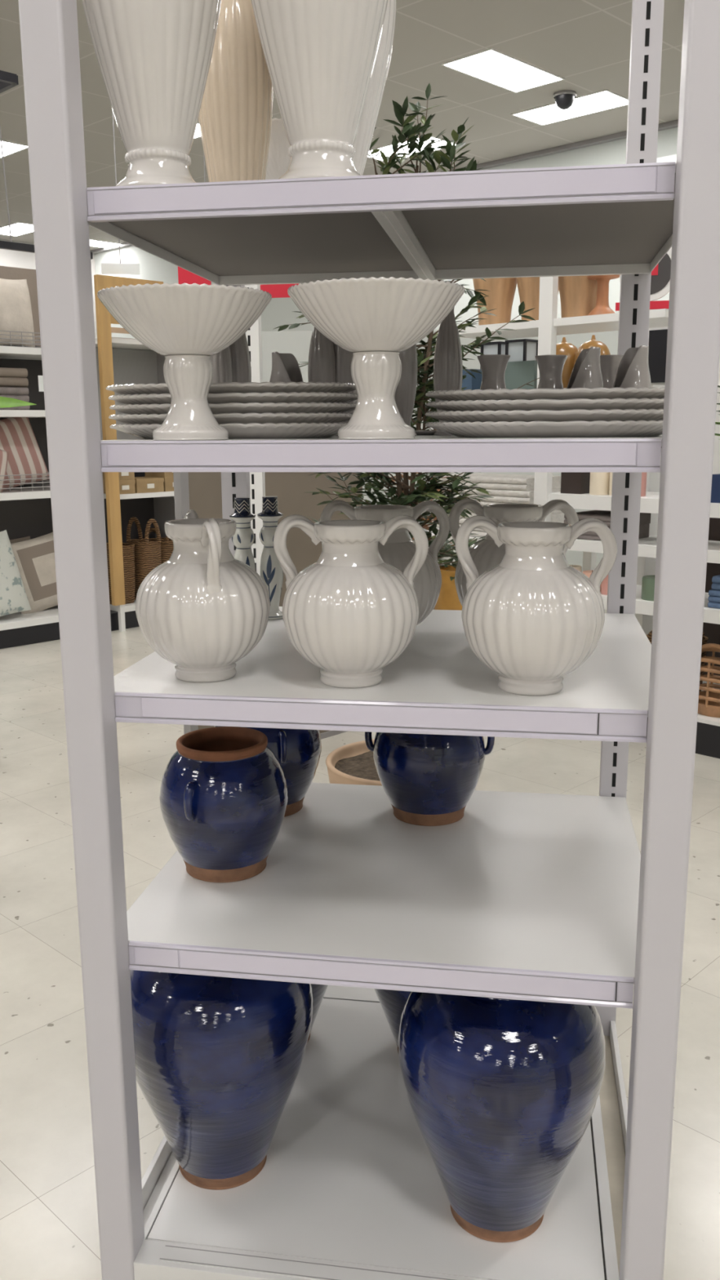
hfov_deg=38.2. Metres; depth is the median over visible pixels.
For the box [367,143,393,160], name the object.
recessed light
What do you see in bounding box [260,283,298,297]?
banner
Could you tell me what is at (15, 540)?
pillow
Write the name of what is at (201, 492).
wall
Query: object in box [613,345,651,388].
jug
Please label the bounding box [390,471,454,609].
branches
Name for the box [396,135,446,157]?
recessed light
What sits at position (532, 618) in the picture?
ribbed vase
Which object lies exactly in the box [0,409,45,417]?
shelf
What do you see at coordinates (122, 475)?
kraft box
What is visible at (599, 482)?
pillar candle
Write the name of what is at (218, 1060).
jar
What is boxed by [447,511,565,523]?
knit throw
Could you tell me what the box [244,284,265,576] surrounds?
post
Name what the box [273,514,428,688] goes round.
ribbed vase
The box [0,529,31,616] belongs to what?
floral pillow
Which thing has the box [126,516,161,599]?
wicker basket
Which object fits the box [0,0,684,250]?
ceiling
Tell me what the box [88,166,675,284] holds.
shelf
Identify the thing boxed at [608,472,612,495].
pillar candle
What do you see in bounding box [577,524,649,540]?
folded throw
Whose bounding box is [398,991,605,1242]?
jar
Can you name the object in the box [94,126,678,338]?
wall
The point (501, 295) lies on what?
wooden vase
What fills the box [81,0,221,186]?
vase
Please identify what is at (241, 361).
bud vase
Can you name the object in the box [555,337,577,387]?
vase
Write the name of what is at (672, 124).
trim
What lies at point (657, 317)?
shelf
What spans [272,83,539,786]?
potted tree
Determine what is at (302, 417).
platter
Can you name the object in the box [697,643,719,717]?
rattan basket
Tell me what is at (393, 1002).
jar
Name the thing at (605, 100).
recessed light
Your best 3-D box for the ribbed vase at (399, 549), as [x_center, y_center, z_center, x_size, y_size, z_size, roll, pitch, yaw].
[0.052,-0.146,2.208,0.244,0.300,0.243,-10,15,-40]
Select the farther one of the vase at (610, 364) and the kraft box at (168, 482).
the kraft box at (168, 482)
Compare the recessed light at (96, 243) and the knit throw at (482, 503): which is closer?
the knit throw at (482, 503)
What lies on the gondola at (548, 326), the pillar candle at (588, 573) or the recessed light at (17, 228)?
the pillar candle at (588, 573)
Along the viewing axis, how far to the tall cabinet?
7.51 m
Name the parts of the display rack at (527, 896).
post, price rail, price rail, price rail, frame, price rail, rail, post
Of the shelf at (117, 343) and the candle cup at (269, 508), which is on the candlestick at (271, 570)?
the candle cup at (269, 508)
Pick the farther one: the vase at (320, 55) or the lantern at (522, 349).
the lantern at (522, 349)
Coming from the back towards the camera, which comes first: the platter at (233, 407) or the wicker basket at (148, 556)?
the wicker basket at (148, 556)
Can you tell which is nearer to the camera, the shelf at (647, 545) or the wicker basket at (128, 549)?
the shelf at (647, 545)
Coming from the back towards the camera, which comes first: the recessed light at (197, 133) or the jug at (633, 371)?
the recessed light at (197, 133)
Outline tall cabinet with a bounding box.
[648,308,719,474]
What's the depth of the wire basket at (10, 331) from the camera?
7.87 m
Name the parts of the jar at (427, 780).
handle, handle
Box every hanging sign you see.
[101,239,139,274]
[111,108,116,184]
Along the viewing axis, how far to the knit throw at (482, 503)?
6.49 m
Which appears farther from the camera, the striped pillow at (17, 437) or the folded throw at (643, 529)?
the striped pillow at (17, 437)
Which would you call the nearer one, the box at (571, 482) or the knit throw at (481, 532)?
the box at (571, 482)
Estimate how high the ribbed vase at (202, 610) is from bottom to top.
0.300 m
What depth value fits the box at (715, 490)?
5.17 m
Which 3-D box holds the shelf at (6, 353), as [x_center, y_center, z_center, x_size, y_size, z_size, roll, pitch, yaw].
[-3.238,-2.132,7.604,0.600,0.050,2.580,11,16,44]
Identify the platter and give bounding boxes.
[105,382,355,395]
[108,391,358,404]
[108,412,352,424]
[109,402,356,414]
[109,422,346,439]
[425,386,664,400]
[425,408,663,422]
[425,420,662,437]
[426,398,664,411]
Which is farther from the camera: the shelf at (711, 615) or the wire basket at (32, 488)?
the wire basket at (32, 488)
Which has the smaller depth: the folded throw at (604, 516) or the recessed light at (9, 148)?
the folded throw at (604, 516)
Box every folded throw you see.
[564,510,650,527]
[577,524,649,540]
[707,589,719,608]
[711,574,719,590]
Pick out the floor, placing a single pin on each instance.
(49, 1227)
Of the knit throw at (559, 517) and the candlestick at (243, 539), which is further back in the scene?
the knit throw at (559, 517)
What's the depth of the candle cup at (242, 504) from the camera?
2.42 m
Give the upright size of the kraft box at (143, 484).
0.120 m
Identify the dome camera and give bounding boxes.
[553,89,576,109]
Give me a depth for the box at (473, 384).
6.78 m
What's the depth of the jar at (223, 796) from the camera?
2.11 m
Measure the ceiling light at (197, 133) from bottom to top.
0.008 m
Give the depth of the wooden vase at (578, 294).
5.64 m
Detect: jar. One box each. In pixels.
[129,969,312,1190]
[159,726,288,882]
[213,725,321,817]
[306,983,328,1042]
[364,731,494,826]
[373,988,410,1053]
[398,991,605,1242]
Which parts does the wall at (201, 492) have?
post, rail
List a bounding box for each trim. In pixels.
[90,120,678,253]
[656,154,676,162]
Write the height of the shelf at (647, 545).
0.060 m
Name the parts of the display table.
leg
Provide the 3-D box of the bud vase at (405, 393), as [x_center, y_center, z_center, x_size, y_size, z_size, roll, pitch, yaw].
[0.087,-0.577,2.166,0.064,0.299,0.065,-2,12,-9]
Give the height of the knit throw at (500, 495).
0.075 m
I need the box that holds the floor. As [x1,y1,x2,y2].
[0,608,719,1279]
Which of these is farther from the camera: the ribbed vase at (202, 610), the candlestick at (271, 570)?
the candlestick at (271, 570)
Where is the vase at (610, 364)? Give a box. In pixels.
[600,355,623,388]
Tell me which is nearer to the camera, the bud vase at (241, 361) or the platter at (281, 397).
the platter at (281, 397)
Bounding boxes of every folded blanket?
[0,367,28,387]
[0,386,30,409]
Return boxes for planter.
[428,537,477,610]
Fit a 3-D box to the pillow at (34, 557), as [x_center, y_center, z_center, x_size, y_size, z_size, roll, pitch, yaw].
[-2.628,-0.560,8.641,0.695,0.698,0.237,-12,16,-43]
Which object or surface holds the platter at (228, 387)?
on the platter at (281, 397)
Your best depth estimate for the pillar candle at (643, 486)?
5.53 m
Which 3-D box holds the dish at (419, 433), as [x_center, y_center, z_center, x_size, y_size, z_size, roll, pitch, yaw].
[0.161,-0.478,2.401,0.156,0.011,0.156,1,12,9]
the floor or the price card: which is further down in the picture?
the floor
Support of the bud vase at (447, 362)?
on the display rack at (527, 896)
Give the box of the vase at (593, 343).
[573,334,610,364]
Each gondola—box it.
[0,240,175,648]
[457,276,719,758]
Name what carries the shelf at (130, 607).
attached to the gondola at (28, 513)
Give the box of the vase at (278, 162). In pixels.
[265,118,291,179]
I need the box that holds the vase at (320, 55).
[251,0,387,178]
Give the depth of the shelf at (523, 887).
2.06 m
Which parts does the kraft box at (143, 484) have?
lid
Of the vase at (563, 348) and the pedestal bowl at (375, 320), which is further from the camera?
the vase at (563, 348)
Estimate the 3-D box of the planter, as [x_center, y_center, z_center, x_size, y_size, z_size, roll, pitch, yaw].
[0.563,-0.045,5.899,0.378,1.068,0.381,1,12,9]
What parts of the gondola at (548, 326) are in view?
post, kick plate, panel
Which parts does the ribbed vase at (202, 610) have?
handle, handle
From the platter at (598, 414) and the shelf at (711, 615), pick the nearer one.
the platter at (598, 414)
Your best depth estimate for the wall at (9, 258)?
19.16 m
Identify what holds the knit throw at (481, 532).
on the display table
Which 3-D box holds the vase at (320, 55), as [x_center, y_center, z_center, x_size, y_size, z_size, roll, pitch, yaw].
[-0.063,-1.025,1.617,0.235,0.613,0.235,1,12,6]
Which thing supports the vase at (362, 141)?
on the display rack at (527, 896)
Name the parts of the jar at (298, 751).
handle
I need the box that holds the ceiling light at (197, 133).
[193,124,200,137]
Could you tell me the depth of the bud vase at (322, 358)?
2.32 m
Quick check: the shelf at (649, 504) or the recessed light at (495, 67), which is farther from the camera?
the recessed light at (495, 67)
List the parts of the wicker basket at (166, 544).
handle, handle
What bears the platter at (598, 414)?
on the platter at (577, 428)
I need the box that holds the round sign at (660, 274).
[615,248,671,344]
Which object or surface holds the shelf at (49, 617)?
attached to the gondola at (28, 513)
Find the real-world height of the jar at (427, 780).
0.284 m
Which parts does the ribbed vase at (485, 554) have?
handle, handle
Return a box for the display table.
[426,530,596,572]
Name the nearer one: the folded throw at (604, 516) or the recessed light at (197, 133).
the folded throw at (604, 516)
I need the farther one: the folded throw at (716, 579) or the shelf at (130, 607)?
the shelf at (130, 607)
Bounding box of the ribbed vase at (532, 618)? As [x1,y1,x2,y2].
[454,515,617,695]
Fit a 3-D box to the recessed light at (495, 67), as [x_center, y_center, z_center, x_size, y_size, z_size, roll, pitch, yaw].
[1.401,-5.510,10.086,0.600,0.010,1.200,11,16,43]
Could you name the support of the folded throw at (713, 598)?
on the gondola at (548, 326)
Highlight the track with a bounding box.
[0,70,18,241]
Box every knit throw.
[431,523,487,537]
[433,498,562,513]
[437,473,560,490]
[441,488,560,503]
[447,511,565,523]
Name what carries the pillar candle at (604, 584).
on the gondola at (548, 326)
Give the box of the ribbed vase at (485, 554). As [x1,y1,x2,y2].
[448,498,578,605]
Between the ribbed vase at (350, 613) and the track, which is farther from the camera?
the track
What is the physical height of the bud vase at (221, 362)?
0.299 m
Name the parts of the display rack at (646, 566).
leg, leg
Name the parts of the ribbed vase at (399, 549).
handle, handle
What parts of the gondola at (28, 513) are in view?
panel, kick plate, panel, ribbed panel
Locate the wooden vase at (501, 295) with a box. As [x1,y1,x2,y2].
[472,277,516,324]
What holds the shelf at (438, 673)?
attached to the display rack at (527, 896)
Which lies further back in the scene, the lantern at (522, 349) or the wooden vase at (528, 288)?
the lantern at (522, 349)
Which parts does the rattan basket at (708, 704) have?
handle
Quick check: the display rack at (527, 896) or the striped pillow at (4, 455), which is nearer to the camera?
the display rack at (527, 896)
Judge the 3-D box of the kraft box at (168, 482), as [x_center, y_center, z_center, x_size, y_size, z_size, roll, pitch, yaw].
[-1.710,-1.379,9.151,0.310,0.125,0.228,11,16,44]
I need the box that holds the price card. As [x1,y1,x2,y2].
[37,375,44,391]
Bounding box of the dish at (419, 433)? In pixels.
[414,430,437,435]
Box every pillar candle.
[568,564,582,572]
[582,569,601,591]
[589,472,609,495]
[600,574,608,595]
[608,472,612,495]
[640,472,646,496]
[640,575,654,600]
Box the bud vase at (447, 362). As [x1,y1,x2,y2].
[433,306,462,435]
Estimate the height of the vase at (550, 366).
0.170 m
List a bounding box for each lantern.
[480,341,505,369]
[505,338,537,361]
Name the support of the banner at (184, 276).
hanging from the ceiling
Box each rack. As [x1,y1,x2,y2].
[17,0,719,1279]
[93,274,163,631]
[427,384,664,635]
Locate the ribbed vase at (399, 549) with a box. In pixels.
[320,500,449,625]
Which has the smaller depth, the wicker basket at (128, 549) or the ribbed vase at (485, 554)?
the ribbed vase at (485, 554)
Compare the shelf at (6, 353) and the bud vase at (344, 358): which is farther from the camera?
the shelf at (6, 353)
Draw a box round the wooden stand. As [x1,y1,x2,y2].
[586,274,620,315]
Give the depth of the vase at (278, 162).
2.15 m
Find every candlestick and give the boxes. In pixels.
[229,497,255,570]
[257,496,283,619]
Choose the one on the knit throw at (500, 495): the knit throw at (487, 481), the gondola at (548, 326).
the knit throw at (487, 481)
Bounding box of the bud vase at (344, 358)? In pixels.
[333,342,357,435]
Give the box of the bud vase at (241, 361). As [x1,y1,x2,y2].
[229,333,251,382]
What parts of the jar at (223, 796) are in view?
handle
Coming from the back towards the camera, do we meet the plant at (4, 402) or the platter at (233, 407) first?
the plant at (4, 402)
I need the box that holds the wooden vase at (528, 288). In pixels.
[515,276,559,320]
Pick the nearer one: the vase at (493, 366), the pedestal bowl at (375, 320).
the pedestal bowl at (375, 320)
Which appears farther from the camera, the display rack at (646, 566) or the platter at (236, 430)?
the display rack at (646, 566)
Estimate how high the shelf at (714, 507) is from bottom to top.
0.070 m
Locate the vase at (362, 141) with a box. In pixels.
[351,0,396,175]
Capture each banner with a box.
[177,151,211,284]
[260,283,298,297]
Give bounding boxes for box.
[102,471,134,479]
[102,479,135,493]
[134,476,164,493]
[144,471,173,476]
[144,475,173,491]
[462,368,482,390]
[504,360,537,389]
[560,472,590,493]
[710,473,719,502]
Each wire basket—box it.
[0,330,40,347]
[0,471,50,493]
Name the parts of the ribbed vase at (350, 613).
handle, handle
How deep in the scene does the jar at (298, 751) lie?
2.46 m
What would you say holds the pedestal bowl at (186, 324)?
on the display rack at (527, 896)
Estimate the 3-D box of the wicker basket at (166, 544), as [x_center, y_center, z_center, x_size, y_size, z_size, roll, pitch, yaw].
[-1.763,-0.701,9.348,0.356,0.597,0.268,11,16,44]
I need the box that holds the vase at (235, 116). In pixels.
[198,0,272,182]
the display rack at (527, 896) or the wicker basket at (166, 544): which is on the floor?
the display rack at (527, 896)
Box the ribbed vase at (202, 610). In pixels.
[135,509,270,682]
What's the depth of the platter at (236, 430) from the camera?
1.86 m
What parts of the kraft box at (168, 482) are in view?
lid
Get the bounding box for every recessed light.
[0,139,27,158]
[0,222,33,236]
[89,239,121,248]
[120,122,201,140]
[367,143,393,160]
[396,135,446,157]
[440,48,564,93]
[511,88,628,125]
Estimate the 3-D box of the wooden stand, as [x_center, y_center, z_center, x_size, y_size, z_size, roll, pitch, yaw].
[1.296,-1.865,5.550,0.182,0.275,0.182,1,12,9]
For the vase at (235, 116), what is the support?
on the display rack at (527, 896)
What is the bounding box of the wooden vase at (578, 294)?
[558,275,597,317]
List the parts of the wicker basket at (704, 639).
handle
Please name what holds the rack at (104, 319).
on the floor
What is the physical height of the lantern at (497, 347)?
0.315 m
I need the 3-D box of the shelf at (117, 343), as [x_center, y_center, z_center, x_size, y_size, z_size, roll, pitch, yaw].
[-1.968,-2.512,8.835,0.600,0.045,0.770,11,16,44]
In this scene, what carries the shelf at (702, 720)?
attached to the gondola at (548, 326)
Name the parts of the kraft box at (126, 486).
lid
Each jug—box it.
[269,351,302,382]
[566,346,603,388]
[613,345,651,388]
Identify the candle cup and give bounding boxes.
[229,497,255,517]
[257,496,283,515]
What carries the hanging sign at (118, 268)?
hanging from the ceiling
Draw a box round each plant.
[0,396,36,408]
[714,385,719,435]
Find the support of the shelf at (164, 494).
attached to the gondola at (28, 513)
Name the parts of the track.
track frame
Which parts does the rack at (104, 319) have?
patterned panel, cross rail, leg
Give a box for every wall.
[0,239,97,337]
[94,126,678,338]
[173,471,362,739]
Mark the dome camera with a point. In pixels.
(564, 99)
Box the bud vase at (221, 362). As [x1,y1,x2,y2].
[210,346,232,383]
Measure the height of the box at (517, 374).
0.170 m
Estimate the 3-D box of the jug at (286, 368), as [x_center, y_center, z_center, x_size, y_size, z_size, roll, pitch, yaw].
[-0.156,-0.540,2.295,0.090,0.182,0.092,5,13,23]
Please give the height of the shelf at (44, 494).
0.055 m
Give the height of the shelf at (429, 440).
0.034 m
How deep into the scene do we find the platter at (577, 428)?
1.78 m
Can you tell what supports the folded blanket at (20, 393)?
on the gondola at (28, 513)
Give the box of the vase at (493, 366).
[477,354,510,390]
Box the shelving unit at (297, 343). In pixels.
[261,329,618,571]
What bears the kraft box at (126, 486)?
on the gondola at (28, 513)
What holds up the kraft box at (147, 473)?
on the kraft box at (168, 482)
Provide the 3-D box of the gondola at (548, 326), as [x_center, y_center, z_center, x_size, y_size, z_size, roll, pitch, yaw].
[1.991,-0.954,5.480,3.350,3.000,0.920,11,16,43]
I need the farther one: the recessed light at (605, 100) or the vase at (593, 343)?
the recessed light at (605, 100)
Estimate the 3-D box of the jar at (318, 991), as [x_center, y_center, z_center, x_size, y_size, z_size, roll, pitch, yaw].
[-0.225,0.755,2.644,0.399,0.556,0.399,8,14,36]
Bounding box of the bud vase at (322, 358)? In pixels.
[307,326,335,382]
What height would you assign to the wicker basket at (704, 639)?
0.417 m
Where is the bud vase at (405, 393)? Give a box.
[394,343,417,435]
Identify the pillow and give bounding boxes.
[0,278,35,346]
[0,417,49,489]
[0,448,8,492]
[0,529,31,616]
[9,536,30,543]
[10,532,57,613]
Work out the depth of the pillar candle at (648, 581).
5.51 m
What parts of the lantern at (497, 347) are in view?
pane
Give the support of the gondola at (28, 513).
on the floor
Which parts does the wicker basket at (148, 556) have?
handle, handle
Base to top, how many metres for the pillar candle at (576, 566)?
0.138 m
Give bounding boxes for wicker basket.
[106,542,135,604]
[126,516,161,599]
[148,527,173,563]
[646,630,708,691]
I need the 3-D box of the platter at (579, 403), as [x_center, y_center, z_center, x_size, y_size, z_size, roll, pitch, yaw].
[0.358,-0.417,1.876,0.476,0.028,0.274,1,12,9]
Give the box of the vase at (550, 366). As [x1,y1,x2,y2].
[535,355,567,389]
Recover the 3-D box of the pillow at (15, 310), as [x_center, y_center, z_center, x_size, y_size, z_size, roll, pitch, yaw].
[-2.728,-2.560,8.119,0.341,0.526,0.205,-12,16,-43]
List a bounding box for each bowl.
[97,282,271,439]
[287,276,464,439]
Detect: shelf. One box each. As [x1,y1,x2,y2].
[0,346,41,359]
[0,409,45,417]
[0,487,50,500]
[0,604,58,631]
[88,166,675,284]
[95,337,151,350]
[100,435,662,446]
[103,491,173,499]
[109,600,135,612]
[113,606,651,716]
[126,782,640,983]
[457,308,668,340]
[548,491,659,513]
[567,536,719,563]
[600,584,719,624]
[697,680,719,726]
[709,502,719,518]
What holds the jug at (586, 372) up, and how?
on the display rack at (527, 896)
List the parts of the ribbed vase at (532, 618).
handle, handle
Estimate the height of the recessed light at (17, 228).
0.010 m
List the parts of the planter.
pot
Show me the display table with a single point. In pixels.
(588, 557)
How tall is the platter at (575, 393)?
0.028 m

